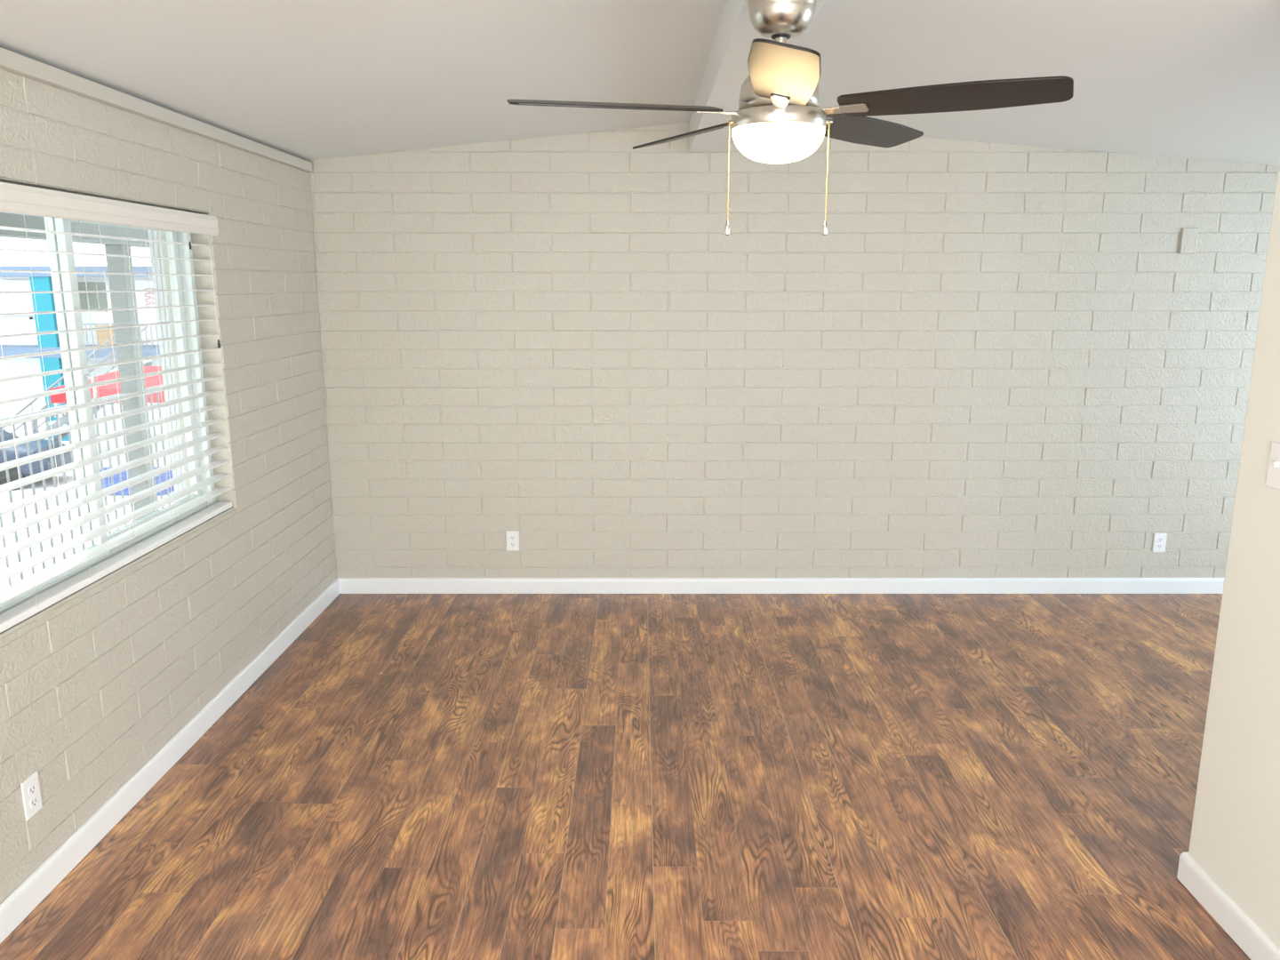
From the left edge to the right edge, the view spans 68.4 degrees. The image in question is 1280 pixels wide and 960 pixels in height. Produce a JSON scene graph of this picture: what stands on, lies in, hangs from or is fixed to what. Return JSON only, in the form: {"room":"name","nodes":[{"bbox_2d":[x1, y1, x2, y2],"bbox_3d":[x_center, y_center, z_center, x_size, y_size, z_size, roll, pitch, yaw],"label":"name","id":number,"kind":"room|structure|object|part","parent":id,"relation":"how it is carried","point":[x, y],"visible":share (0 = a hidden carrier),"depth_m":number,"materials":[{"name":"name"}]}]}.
{"room":"empty living room","nodes":[
{"label":"empty living room","id":0,"kind":"room"},
{"bbox_2d":[0,68,336,903],"bbox_3d":[-1.817,0.207,1.841,0.206,2.288,6.722,0,12,0],"label":"wall","id":1,"kind":"structure","parent":0,"point":[93,686],"depth_m":3.58,"materials":[{"name":"beige brick"}]},
{"bbox_2d":[20,771,42,820],"bbox_3d":[-1.713,0.889,2.654,0.008,0.114,0.070,0,12,0],"label":"wall outlet","id":2,"kind":"object","parent":1,"relation":"attached to","point":[30,788],"visible":1,"depth_m":2.65,"materials":[{"name":"white plastic"}]},
{"bbox_2d":[28,783,36,795],"bbox_3d":[-1.710,0.870,2.650,0.003,0.025,0.033,0,12,0],"label":"socket","id":3,"kind":"object","parent":2,"relation":"attached to","point":[32,787],"depth_m":2.65,"materials":[{"name":"grey plastic"}]},
{"bbox_2d":[30,795,38,807],"bbox_3d":[-1.710,0.908,2.658,0.003,0.025,0.033,0,12,0],"label":"socket","id":4,"kind":"object","parent":2,"relation":"attached to","point":[34,799],"depth_m":2.66,"materials":[{"name":"grey plastic"}]},
{"bbox_2d":[0,211,234,637],"bbox_3d":[-1.796,-0.302,3.070,0.149,1.212,1.653,0,12,0],"label":"window","id":5,"kind":"structure","parent":1,"relation":"in","point":[59,243],"depth_m":3.13,"materials":[{"name":"white plastic"}]},
{"bbox_3d":[-1.817,-0.226,2.692,0.026,1.141,0.816,0,12,0],"label":"sash","id":6,"kind":"part","parent":5,"relation":"part of","materials":[{"name":"white plastic"}]},
{"bbox_3d":[-1.788,-0.291,3.075,0.032,0.110,0.012,0,12,0],"label":"sash handle","id":7,"kind":"part","parent":5,"relation":"part of","materials":[{"name":"white plastic"}]},
{"bbox_2d":[0,181,232,632],"bbox_3d":[-1.737,-0.303,3.068,0.098,1.188,1.682,0,12,0],"label":"window blind","id":8,"kind":"object","parent":5,"relation":"attached to","point":[15,198],"visible":1,"depth_m":3.02,"materials":[{"name":"white plastic"}]},
{"bbox_3d":[-1.753,-0.182,2.577,0.066,1.110,0.002,0,12,0],"label":"ladder cord","id":9,"kind":"part","parent":8,"relation":"part of","materials":[{"name":"white fabric"}]},
{"bbox_3d":[-1.753,-0.237,2.841,0.066,1.110,0.002,0,12,0],"label":"ladder cord","id":10,"kind":"part","parent":8,"relation":"part of","materials":[{"name":"white fabric"}]},
{"bbox_3d":[-1.753,-0.292,3.106,0.066,1.110,0.002,0,12,0],"label":"ladder cord","id":11,"kind":"part","parent":8,"relation":"part of","materials":[{"name":"white fabric"}]},
{"bbox_3d":[-1.753,0.268,3.187,0.058,0.023,1.637,0,12,0],"label":"rail","id":12,"kind":"part","parent":8,"relation":"part of","materials":[{"name":"white plastic"}]},
{"bbox_3d":[-1.753,-0.349,3.380,0.066,1.110,0.002,0,12,0],"label":"ladder cord","id":13,"kind":"part","parent":8,"relation":"part of","materials":[{"name":"white fabric"}]},
{"bbox_3d":[-1.753,-0.406,3.654,0.066,1.110,0.002,0,12,0],"label":"ladder cord","id":14,"kind":"part","parent":8,"relation":"part of","materials":[{"name":"white fabric"}]},
{"bbox_3d":[-1.716,-0.781,3.789,0.003,0.430,0.005,6,13,26],"label":"pull cord","id":15,"kind":"part","parent":8,"relation":"part of","materials":[{"name":"white fabric"}]},
{"bbox_3d":[-1.760,0.286,3.192,0.077,0.010,1.653,0,12,0],"label":"sill","id":16,"kind":"part","parent":5,"relation":"part of","materials":[{"name":"paint"}]},
{"bbox_3d":[-1.849,-0.383,3.448,0.026,1.141,0.814,0,12,0],"label":"sash","id":17,"kind":"part","parent":5,"relation":"part of","materials":[{"name":"white plastic"}]},
{"bbox_2d":[0,47,312,172],"bbox_3d":[-1.713,-0.931,1.581,0.054,0.047,6.675,0,12,0],"label":"trim","id":18,"kind":"structure","parent":1,"relation":"attached to","point":[11,61],"depth_m":3.13,"materials":[{"name":"paint"}]},
{"bbox_2d":[0,578,339,943],"bbox_3d":[-1.709,1.282,2.054,0.014,0.091,6.702,0,12,0],"label":"baseboard","id":19,"kind":"structure","parent":1,"relation":"attached to","point":[27,897],"depth_m":3.20,"materials":[{"name":"white wood"}]},
{"bbox_2d":[0,593,1250,959],"bbox_3d":[1.640,1.395,2.112,7.120,0.150,7.070,0,12,0],"label":"floor","id":20,"kind":"structure","parent":0,"point":[520,776],"depth_m":3.28,"materials":[{"name":"laminate"}]},
{"bbox_2d":[0,0,1279,165],"bbox_3d":[1.640,-1.093,1.596,7.120,0.568,7.070,0,12,0],"label":"ceiling","id":21,"kind":"structure","parent":0,"point":[307,80],"depth_m":3.15,"materials":[{"name":"paint"}]},
{"bbox_2d":[308,122,1279,577],"bbox_3d":[1.640,-0.622,5.199,7.120,2.546,0.206,0,12,0],"label":"wall","id":22,"kind":"structure","parent":0,"point":[990,360],"depth_m":5.09,"materials":[{"name":"beige brick"}]},
{"bbox_2d":[505,530,519,550],"bbox_3d":[-0.715,0.342,5.292,0.070,0.114,0.008,0,12,0],"label":"wall outlet","id":23,"kind":"object","parent":22,"relation":"attached to","point":[512,536],"visible":1,"depth_m":5.29,"materials":[{"name":"white plastic"}]},
{"bbox_2d":[509,535,515,539],"bbox_3d":[-0.715,0.324,5.286,0.033,0.025,0.003,0,12,0],"label":"socket","id":24,"kind":"object","parent":23,"relation":"attached to","point":[511,537],"depth_m":5.28,"materials":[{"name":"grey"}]},
{"bbox_2d":[688,0,825,151],"bbox_3d":[0.350,-1.091,1.570,0.196,0.158,6.717,0,12,0],"label":"beam","id":25,"kind":"structure","parent":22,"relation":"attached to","point":[726,69],"depth_m":3.16,"materials":[{"name":"paint"}]},
{"bbox_2d":[507,0,1073,235],"bbox_3d":[0.317,-0.871,2.259,1.254,0.550,1.240,0,12,0],"label":"ceiling fan","id":26,"kind":"object","parent":25,"relation":"hanging from","point":[780,118],"visible":1,"depth_m":2.18,"materials":[{"name":"silver metal"}]},
{"bbox_3d":[-0.057,-0.878,2.211,0.502,0.038,0.141,-2,12,-11],"label":"blade","id":27,"kind":"part","parent":26,"relation":"part of","materials":[{"name":"black wood"}]},
{"bbox_3d":[0.143,-0.965,2.630,0.141,0.038,0.502,-6,13,-28],"label":"blade","id":28,"kind":"part","parent":26,"relation":"part of","materials":[{"name":"black wood"}]},
{"bbox_3d":[0.221,-0.755,2.303,0.013,0.236,0.010,0,12,0],"label":"pull chain","id":29,"kind":"part","parent":26,"relation":"part of","materials":[{"name":"gold metal"}]},
{"bbox_3d":[0.288,-0.813,1.896,0.141,0.038,0.502,1,12,7],"label":"blade","id":30,"kind":"part","parent":26,"relation":"part of","materials":[{"name":"beige"}]},
{"bbox_3d":[0.453,-0.755,2.303,0.013,0.236,0.010,0,12,0],"label":"pull chain","id":31,"kind":"part","parent":26,"relation":"part of","materials":[{"name":"gold metal"}]},
{"bbox_3d":[0.611,-0.954,2.573,0.141,0.038,0.502,11,16,42],"label":"blade","id":32,"kind":"part","parent":26,"relation":"part of","materials":[{"name":"black wood"}]},
{"bbox_3d":[0.700,-0.860,2.120,0.502,0.038,0.141,5,13,24],"label":"blade","id":33,"kind":"part","parent":26,"relation":"part of","materials":[{"name":"black wood"}]},
{"bbox_2d":[336,577,1224,593],"bbox_3d":[1.640,0.600,5.342,6.712,0.091,0.014,0,12,0],"label":"baseboard","id":34,"kind":"structure","parent":22,"relation":"attached to","point":[347,585],"depth_m":5.33,"materials":[{"name":"white wood"}]},
{"bbox_2d":[1152,532,1167,551],"bbox_3d":[2.920,0.352,5.295,0.070,0.114,0.008,0,12,0],"label":"wall outlet","id":35,"kind":"object","parent":22,"relation":"attached to","point":[1159,542],"visible":1,"depth_m":5.29,"materials":[{"name":"white plastic"}]},
{"bbox_2d":[1156,544,1162,548],"bbox_3d":[2.920,0.371,5.296,0.033,0.025,0.003,0,12,0],"label":"socket","id":36,"kind":"object","parent":35,"relation":"attached to","point":[1158,546],"depth_m":5.29,"materials":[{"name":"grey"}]},
{"bbox_2d":[1157,536,1163,541],"bbox_3d":[2.920,0.333,5.288,0.033,0.025,0.003,0,12,0],"label":"socket","id":37,"kind":"object","parent":35,"relation":"attached to","point":[1159,539],"depth_m":5.29,"materials":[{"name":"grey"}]},
{"bbox_2d":[1178,228,1198,253],"bbox_3d":[2.888,-1.258,4.959,0.084,0.130,0.013,0,12,0],"label":"blank cover plate","id":38,"kind":"object","parent":22,"relation":"attached to","point":[1188,239],"visible":1,"depth_m":4.95,"materials":[{"name":"white plastic"}]},
{"bbox_2d":[1188,160,1279,949],"bbox_3d":[1.660,0.395,0.529,0.120,2.452,4.075,0,12,0],"label":"wall partition","id":39,"kind":"structure","parent":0,"point":[1235,837],"depth_m":2.46,"materials":[{"name":"paint"}]},
{"bbox_2d":[1176,852,1279,959],"bbox_3d":[1.659,1.547,0.775,0.146,0.091,4.088,0,12,0],"label":"baseboard","id":40,"kind":"structure","parent":39,"relation":"attached to","point":[1233,920],"depth_m":2.55,"materials":[{"name":"white wood"}]},
{"bbox_2d":[1265,441,1279,489],"bbox_3d":[1.592,-0.035,2.357,0.016,0.114,0.070,0,12,0],"label":"light switch","id":41,"kind":"object","parent":39,"relation":"attached to","point":[1273,476],"visible":1,"depth_m":2.37,"materials":[{"name":"white plastic"}]},
{"label":"outside","id":42,"kind":"structure","parent":0,"visible":0},
{"bbox_2d":[0,434,175,589],"bbox_3d":[-24.275,0.559,20.542,41.450,0.200,50.000,0,12,0],"label":"ground","id":43,"kind":"structure","parent":42,"point":[4,500],"depth_m":19.58,"materials":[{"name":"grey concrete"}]},
{"bbox_2d":[0,429,71,490],"bbox_3d":[-15.899,-0.559,21.942,4.300,1.420,1.675,-2,12,-12],"label":"parked car","id":44,"kind":"object","parent":43,"relation":"on","point":[11,455],"visible":0.38,"depth_m":21.61,"materials":[{"name":"blue paint"}]},
{"bbox_2d":[3,326,151,440],"bbox_3d":[-15.239,-2.390,25.588,3.558,3.524,1.240,0,12,0],"label":"staircase","id":45,"kind":"structure","parent":43,"relation":"on","point":[148,363],"depth_m":25.19,"materials":[{"name":"grey concrete"}]},
{"bbox_3d":[-15.245,-2.270,25.010,3.545,3.524,0.060,0,12,0],"label":"handrail","id":46,"kind":"part","parent":45,"relation":"part of","materials":[{"name":"grey metal"}]},
{"bbox_2d":[0,265,167,440],"bbox_3d":[-17.000,-4.340,31.015,19.000,5.140,6.500,0,12,0],"label":"building","id":47,"kind":"structure","parent":43,"relation":"on","point":[9,281],"depth_m":28.71,"materials":[{"name":"white paint"}]},
{"bbox_3d":[-18.950,-5.117,28.826,0.900,1.950,0.070,0,12,0],"label":"door","id":48,"kind":"part","parent":47,"relation":"part of","materials":[{"name":"white"}]},
{"bbox_3d":[-16.000,-4.705,27.748,16.000,0.280,0.050,0,12,0],"label":"balcony handrail","id":49,"kind":"part","parent":47,"relation":"part of","materials":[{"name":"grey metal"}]},
{"bbox_3d":[-16.660,-5.575,28.696,0.860,0.880,0.040,0,12,0],"label":"pane","id":50,"kind":"part","parent":47,"relation":"part of","materials":[{"name":"grey glass"}]},
{"bbox_2d":[95,322,114,345],"bbox_3d":[-15.950,-4.361,28.297,0.560,0.680,0.415,0,12,0],"label":"base cabinet","id":51,"kind":"object","parent":47,"relation":"on","point":[105,332],"visible":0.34,"depth_m":28.10,"materials":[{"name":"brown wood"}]},
{"bbox_3d":[-15.950,-4.531,28.057,0.500,0.170,0.015,0,12,0],"label":"drawer","id":52,"kind":"part","parent":51,"relation":"part of","materials":[{"name":"wood"}]},
{"bbox_3d":[-15.950,-4.325,28.100,0.500,0.170,0.015,0,12,0],"label":"drawer","id":53,"kind":"part","parent":51,"relation":"part of","materials":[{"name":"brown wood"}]},
{"bbox_3d":[-15.950,-4.119,28.142,0.500,0.170,0.015,0,12,0],"label":"drawer","id":54,"kind":"part","parent":51,"relation":"part of","materials":[{"name":"wood"}]},
{"bbox_3d":[-14.900,-5.117,28.826,0.900,1.950,0.070,0,12,0],"label":"door","id":55,"kind":"part","parent":47,"relation":"part of","materials":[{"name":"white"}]},
{"bbox_2d":[50,366,164,478],"bbox_3d":[-11.950,-1.458,23.177,3.340,2.679,2.620,0,12,0],"label":"canopy","id":56,"kind":"object","parent":43,"relation":"on","point":[105,390],"visible":0.27,"depth_m":21.91,"materials":[{"name":"red fabric"}]},
{"bbox_2d":[99,467,173,495],"bbox_3d":[-11.460,0.028,21.453,1.960,0.470,1.000,0,12,0],"label":"bin","id":57,"kind":"object","parent":43,"relation":"on","point":[116,480],"visible":0.27,"depth_m":21.01,"materials":[{"name":"blue plastic"}]},
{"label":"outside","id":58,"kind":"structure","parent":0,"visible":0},
{"bbox_3d":[-2.660,0.922,4.787,1.480,0.190,15.000,0,12,0],"label":"trim","id":59,"kind":"structure","parent":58,"visible":0},
{"bbox_2d":[0,384,174,585],"bbox_3d":[-3.300,0.087,5.635,0.040,1.100,13.000,0,12,0],"label":"walkway railing","id":60,"kind":"object","parent":59,"relation":"on","point":[158,386],"visible":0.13,"depth_m":5.38,"materials":[{"name":"grey metal"}]},
{"bbox_3d":[-3.300,0.172,2.615,0.040,0.040,7.050,0,12,0],"label":"rail","id":61,"kind":"part","parent":60,"relation":"part of","materials":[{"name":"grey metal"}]},
{"bbox_3d":[-3.300,-1.164,9.057,0.040,0.040,5.790,0,12,0],"label":"rail","id":62,"kind":"part","parent":60,"relation":"part of","materials":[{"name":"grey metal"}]},
{"bbox_2d":[104,244,159,520],"bbox_3d":[-3.300,-0.494,6.158,0.110,2.025,0.110,0,12,0],"label":"post","id":63,"kind":"object","parent":59,"relation":"on","point":[114,264],"visible":0.56,"depth_m":6.06,"materials":[{"name":"grey wood"}]},
{"bbox_2d":[0,211,149,247],"bbox_3d":[-3.300,-1.318,4.322,0.140,0.335,15.000,0,12,0],"label":"beam","id":64,"kind":"structure","parent":63,"relation":"on","point":[6,220],"depth_m":5.45,"materials":[{"name":"grey wood"}]},
{"bbox_2d":[147,229,186,502],"bbox_3d":[-2.095,-0.281,4.308,0.110,2.360,0.050,0,12,0],"label":"post","id":65,"kind":"object","parent":59,"relation":"on","point":[155,248],"visible":0.02,"depth_m":4.21,"materials":[{"name":"white paint"}]}
]}

